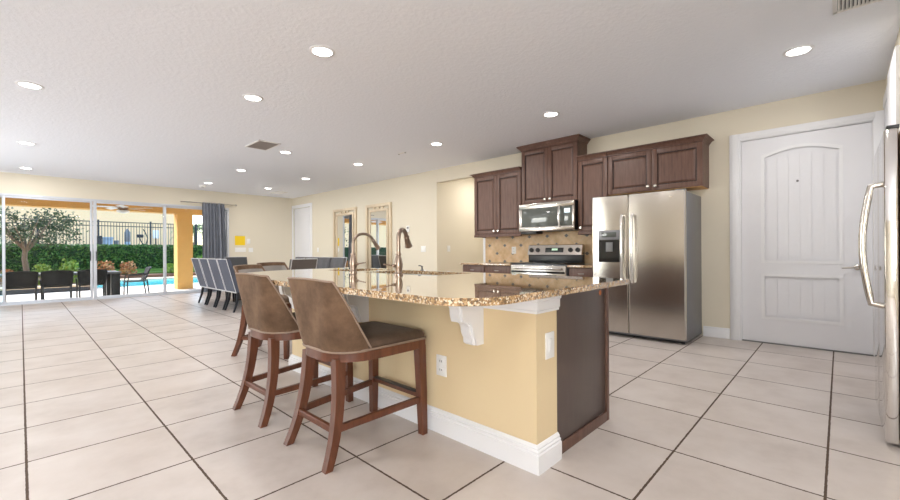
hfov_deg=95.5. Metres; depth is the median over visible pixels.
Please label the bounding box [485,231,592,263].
backsplash
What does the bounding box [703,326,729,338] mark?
baseboard
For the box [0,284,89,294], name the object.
wall
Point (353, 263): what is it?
faucet
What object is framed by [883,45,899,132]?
door
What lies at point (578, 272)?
base cabinet
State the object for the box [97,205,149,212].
ceiling fan
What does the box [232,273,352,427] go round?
counter stool
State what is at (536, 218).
microwave
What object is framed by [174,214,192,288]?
column
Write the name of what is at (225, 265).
dining chair
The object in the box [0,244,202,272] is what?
hedge
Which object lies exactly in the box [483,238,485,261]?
trim
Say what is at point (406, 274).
sink
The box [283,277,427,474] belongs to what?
counter stool
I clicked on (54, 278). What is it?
patio chair
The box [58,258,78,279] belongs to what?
shrub
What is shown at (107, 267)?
shrub
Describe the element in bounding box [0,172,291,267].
wall
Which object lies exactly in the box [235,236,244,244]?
notice sheet
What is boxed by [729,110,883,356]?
door
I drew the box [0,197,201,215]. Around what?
beam
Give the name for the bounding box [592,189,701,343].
refrigerator
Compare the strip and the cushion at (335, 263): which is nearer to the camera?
the cushion at (335, 263)
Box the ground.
[1,267,193,276]
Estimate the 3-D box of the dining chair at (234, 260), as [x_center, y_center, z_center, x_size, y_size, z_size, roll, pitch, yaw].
[-5.239,0.640,10.243,0.721,0.977,0.512,0,0,44]
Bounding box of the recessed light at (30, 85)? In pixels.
[15,81,43,89]
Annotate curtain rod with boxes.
[180,201,236,205]
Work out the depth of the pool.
17.66 m
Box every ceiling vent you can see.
[245,140,280,149]
[832,0,881,14]
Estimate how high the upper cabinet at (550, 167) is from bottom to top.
0.950 m
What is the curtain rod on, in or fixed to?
attached to the wall at (266, 221)
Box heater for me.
[124,229,130,244]
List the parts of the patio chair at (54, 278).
seat, backrest, frame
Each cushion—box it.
[316,259,328,268]
[330,259,342,267]
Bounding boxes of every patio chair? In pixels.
[6,271,38,301]
[40,270,73,299]
[75,269,107,296]
[122,267,151,293]
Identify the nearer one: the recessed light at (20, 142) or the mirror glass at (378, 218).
the recessed light at (20, 142)
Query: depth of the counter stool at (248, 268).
4.33 m
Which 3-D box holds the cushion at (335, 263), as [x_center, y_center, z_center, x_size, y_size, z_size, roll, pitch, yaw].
[-2.459,0.413,8.725,0.460,0.480,0.145,0,0,44]
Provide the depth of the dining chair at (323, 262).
9.11 m
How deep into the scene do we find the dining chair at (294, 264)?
7.22 m
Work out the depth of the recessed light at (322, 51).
3.46 m
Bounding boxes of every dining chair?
[191,258,234,304]
[199,258,236,306]
[207,258,227,309]
[217,259,239,312]
[225,257,247,265]
[289,258,317,269]
[316,257,331,268]
[329,257,346,267]
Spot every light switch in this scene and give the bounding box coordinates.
[235,248,245,251]
[421,246,425,251]
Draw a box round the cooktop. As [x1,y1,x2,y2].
[511,262,584,264]
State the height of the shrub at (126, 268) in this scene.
0.720 m
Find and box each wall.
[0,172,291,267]
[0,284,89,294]
[292,79,885,335]
[441,178,482,271]
[886,28,899,85]
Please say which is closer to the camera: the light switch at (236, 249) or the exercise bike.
the light switch at (236, 249)
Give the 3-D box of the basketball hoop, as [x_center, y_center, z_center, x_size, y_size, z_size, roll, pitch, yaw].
[-18.795,-0.609,26.087,0.300,1.420,0.450,0,0,44]
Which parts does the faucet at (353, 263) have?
spout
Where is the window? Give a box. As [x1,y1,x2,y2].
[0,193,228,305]
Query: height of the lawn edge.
0.080 m
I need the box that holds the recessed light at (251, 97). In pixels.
[242,94,262,101]
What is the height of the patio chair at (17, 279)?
0.846 m
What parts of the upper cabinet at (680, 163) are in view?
door, raised panel, panel, crown molding, raised panel, door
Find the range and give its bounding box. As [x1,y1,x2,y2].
[511,244,584,275]
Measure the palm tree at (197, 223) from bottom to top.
2.755 m
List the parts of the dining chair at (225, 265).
edge trim, leg, backrest, leg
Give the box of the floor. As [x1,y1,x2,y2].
[0,291,899,499]
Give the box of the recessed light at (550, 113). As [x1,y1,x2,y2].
[542,111,559,116]
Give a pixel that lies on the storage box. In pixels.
(105, 240)
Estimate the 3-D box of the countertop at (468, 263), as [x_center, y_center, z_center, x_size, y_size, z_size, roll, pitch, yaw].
[0.789,0.222,7.090,1.060,0.033,0.644,0,0,44]
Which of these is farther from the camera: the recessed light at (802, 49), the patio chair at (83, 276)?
the patio chair at (83, 276)
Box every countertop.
[250,267,628,305]
[461,262,511,265]
[567,264,592,267]
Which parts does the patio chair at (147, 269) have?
arm, seat, arm, backrest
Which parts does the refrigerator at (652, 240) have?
dispenser panel, door, handle, handle, door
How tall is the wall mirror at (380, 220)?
1.750 m
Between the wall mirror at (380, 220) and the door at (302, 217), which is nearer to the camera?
the wall mirror at (380, 220)
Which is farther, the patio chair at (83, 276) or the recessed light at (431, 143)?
the patio chair at (83, 276)
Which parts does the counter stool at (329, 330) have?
leg, backrest, leg, leg, seat, kick plate, leg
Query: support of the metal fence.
on the ground
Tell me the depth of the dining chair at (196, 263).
8.72 m
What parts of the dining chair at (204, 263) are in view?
backrest, edge trim, leg, leg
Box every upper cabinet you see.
[470,166,521,237]
[516,134,590,204]
[576,151,608,234]
[606,134,713,195]
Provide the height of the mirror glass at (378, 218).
1.390 m
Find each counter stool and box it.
[231,264,291,358]
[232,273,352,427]
[256,262,291,311]
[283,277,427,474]
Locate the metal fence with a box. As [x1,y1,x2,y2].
[0,217,201,244]
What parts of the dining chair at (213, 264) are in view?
backrest, edge trim, leg, leg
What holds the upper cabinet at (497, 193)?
attached to the wall at (415, 199)
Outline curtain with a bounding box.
[202,202,225,291]
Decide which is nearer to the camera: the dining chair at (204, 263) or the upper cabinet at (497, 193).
the upper cabinet at (497, 193)
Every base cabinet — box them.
[463,265,485,272]
[485,265,510,273]
[569,267,592,276]
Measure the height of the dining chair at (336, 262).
0.977 m
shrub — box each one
[0,269,13,284]
[32,263,51,284]
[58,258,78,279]
[59,263,78,283]
[97,260,114,270]
[119,261,137,274]
[162,263,173,272]
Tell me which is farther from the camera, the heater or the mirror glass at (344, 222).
the heater
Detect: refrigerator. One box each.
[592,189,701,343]
[858,124,899,444]
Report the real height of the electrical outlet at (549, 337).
0.135 m
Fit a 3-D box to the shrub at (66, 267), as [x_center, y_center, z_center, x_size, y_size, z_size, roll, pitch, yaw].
[-13.258,0.783,14.200,0.645,0.759,0.643,0,0,44]
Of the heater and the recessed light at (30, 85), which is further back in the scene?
the heater
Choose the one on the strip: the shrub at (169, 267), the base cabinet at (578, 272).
the shrub at (169, 267)
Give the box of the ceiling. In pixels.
[0,0,899,198]
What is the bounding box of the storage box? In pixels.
[102,237,112,244]
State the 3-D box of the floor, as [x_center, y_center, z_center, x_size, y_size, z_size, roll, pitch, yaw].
[-2.162,1.162,5.104,15.180,0.100,12.800,0,0,44]
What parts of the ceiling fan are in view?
lamp shade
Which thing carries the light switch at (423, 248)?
attached to the wall at (415, 199)
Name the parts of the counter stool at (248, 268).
leg, backrest, seat, leg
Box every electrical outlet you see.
[436,354,446,376]
[545,331,553,359]
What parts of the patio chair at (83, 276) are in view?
arm, backrest, frame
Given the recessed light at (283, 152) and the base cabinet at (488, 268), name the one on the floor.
the base cabinet at (488, 268)
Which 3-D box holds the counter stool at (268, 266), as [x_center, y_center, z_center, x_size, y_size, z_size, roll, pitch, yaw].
[-2.173,0.631,5.491,0.677,0.960,0.540,0,0,22]
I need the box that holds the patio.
[0,283,200,301]
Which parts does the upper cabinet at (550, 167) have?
door, raised panel, crown molding, door, raised panel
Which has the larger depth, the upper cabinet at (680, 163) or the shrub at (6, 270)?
the shrub at (6, 270)
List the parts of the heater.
tank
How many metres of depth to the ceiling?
3.95 m
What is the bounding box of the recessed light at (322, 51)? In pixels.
[309,45,334,57]
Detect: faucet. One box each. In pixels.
[349,232,380,271]
[383,227,411,274]
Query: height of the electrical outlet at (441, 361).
0.125 m
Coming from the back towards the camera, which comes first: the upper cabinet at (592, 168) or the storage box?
the storage box
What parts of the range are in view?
handle, oven door, display panel, control panel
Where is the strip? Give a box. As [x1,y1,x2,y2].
[120,272,195,278]
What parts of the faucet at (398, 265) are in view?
spout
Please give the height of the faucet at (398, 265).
0.364 m
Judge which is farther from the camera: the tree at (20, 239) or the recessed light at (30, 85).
the tree at (20, 239)
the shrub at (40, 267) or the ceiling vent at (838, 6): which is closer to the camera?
the ceiling vent at (838, 6)
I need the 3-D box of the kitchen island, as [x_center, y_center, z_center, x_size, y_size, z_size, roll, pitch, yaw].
[-0.307,0.659,3.175,2.730,0.886,1.212,0,0,44]
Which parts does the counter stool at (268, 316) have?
leg, backrest, leg, leg, leg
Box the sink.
[406,274,436,275]
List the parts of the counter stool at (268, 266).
backrest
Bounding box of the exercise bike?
[137,229,146,244]
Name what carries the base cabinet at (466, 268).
on the floor
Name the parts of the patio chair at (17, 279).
seat, backrest, frame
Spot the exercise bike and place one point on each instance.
(141, 235)
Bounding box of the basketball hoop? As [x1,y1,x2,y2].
[152,230,158,244]
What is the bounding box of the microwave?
[519,200,577,234]
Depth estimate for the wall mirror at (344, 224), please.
10.93 m
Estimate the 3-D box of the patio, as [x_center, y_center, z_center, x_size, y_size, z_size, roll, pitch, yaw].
[-9.599,1.371,12.605,5.940,0.240,23.000,0,0,44]
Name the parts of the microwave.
handle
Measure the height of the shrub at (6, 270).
0.595 m
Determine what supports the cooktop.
in the range
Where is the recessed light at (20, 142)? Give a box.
[17,141,35,144]
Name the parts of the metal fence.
fence post, rail, rail, fence post, fence post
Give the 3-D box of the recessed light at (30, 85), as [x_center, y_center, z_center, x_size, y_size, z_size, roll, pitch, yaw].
[-4.247,-1.672,4.134,0.210,0.010,0.210,0,0,44]
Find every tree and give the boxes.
[0,206,88,270]
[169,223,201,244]
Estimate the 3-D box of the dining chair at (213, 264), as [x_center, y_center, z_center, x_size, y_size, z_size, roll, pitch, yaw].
[-4.338,0.635,8.128,0.512,0.977,0.721,0,0,44]
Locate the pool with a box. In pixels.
[97,276,197,288]
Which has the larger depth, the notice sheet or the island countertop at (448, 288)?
the notice sheet
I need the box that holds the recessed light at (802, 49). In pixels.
[783,44,814,56]
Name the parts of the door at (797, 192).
panel, panel, molding, molding, handle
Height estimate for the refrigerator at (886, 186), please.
1.785 m
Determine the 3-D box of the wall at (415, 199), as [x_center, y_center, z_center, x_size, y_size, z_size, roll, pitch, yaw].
[0.450,-0.302,7.940,15.300,2.800,0.120,0,0,44]
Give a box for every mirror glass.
[337,215,351,266]
[371,211,385,268]
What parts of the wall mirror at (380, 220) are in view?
frame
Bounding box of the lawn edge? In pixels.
[121,270,194,274]
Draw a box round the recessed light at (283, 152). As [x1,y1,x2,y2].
[279,151,291,153]
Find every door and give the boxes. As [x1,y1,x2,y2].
[292,203,311,258]
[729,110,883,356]
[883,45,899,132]
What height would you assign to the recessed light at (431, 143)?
0.010 m
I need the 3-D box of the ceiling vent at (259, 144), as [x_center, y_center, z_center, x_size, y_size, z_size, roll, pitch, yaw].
[-2.974,-1.676,6.499,0.560,0.016,0.340,0,0,44]
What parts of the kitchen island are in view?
baseboard, crown molding, panel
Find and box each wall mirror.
[333,207,356,267]
[365,202,391,268]
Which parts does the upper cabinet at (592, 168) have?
light rail, crown molding, raised panel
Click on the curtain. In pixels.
(213, 215)
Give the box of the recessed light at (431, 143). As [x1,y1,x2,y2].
[430,142,442,145]
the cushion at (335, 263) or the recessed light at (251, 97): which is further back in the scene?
the cushion at (335, 263)
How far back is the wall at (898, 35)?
3.26 m
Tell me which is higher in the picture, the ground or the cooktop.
the cooktop
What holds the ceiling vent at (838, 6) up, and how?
in the ceiling
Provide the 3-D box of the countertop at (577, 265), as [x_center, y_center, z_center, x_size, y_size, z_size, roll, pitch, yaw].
[2.035,0.216,5.904,0.410,0.033,0.644,0,0,44]
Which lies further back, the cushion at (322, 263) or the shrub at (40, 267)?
the shrub at (40, 267)
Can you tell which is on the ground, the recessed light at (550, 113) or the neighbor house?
the neighbor house
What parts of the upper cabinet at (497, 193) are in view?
door, raised panel, crown molding, light rail, door, raised panel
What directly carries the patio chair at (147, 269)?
on the patio
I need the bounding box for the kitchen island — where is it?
[279,273,608,475]
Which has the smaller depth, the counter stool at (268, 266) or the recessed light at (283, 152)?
the counter stool at (268, 266)
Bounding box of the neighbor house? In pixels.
[0,205,173,244]
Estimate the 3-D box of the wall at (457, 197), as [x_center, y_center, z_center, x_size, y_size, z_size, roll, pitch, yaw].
[1.125,-0.306,9.106,1.490,2.800,2.500,0,0,44]
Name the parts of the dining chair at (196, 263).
backrest, edge trim, leg, leg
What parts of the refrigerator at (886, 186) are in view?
handle, door, door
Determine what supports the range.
on the floor

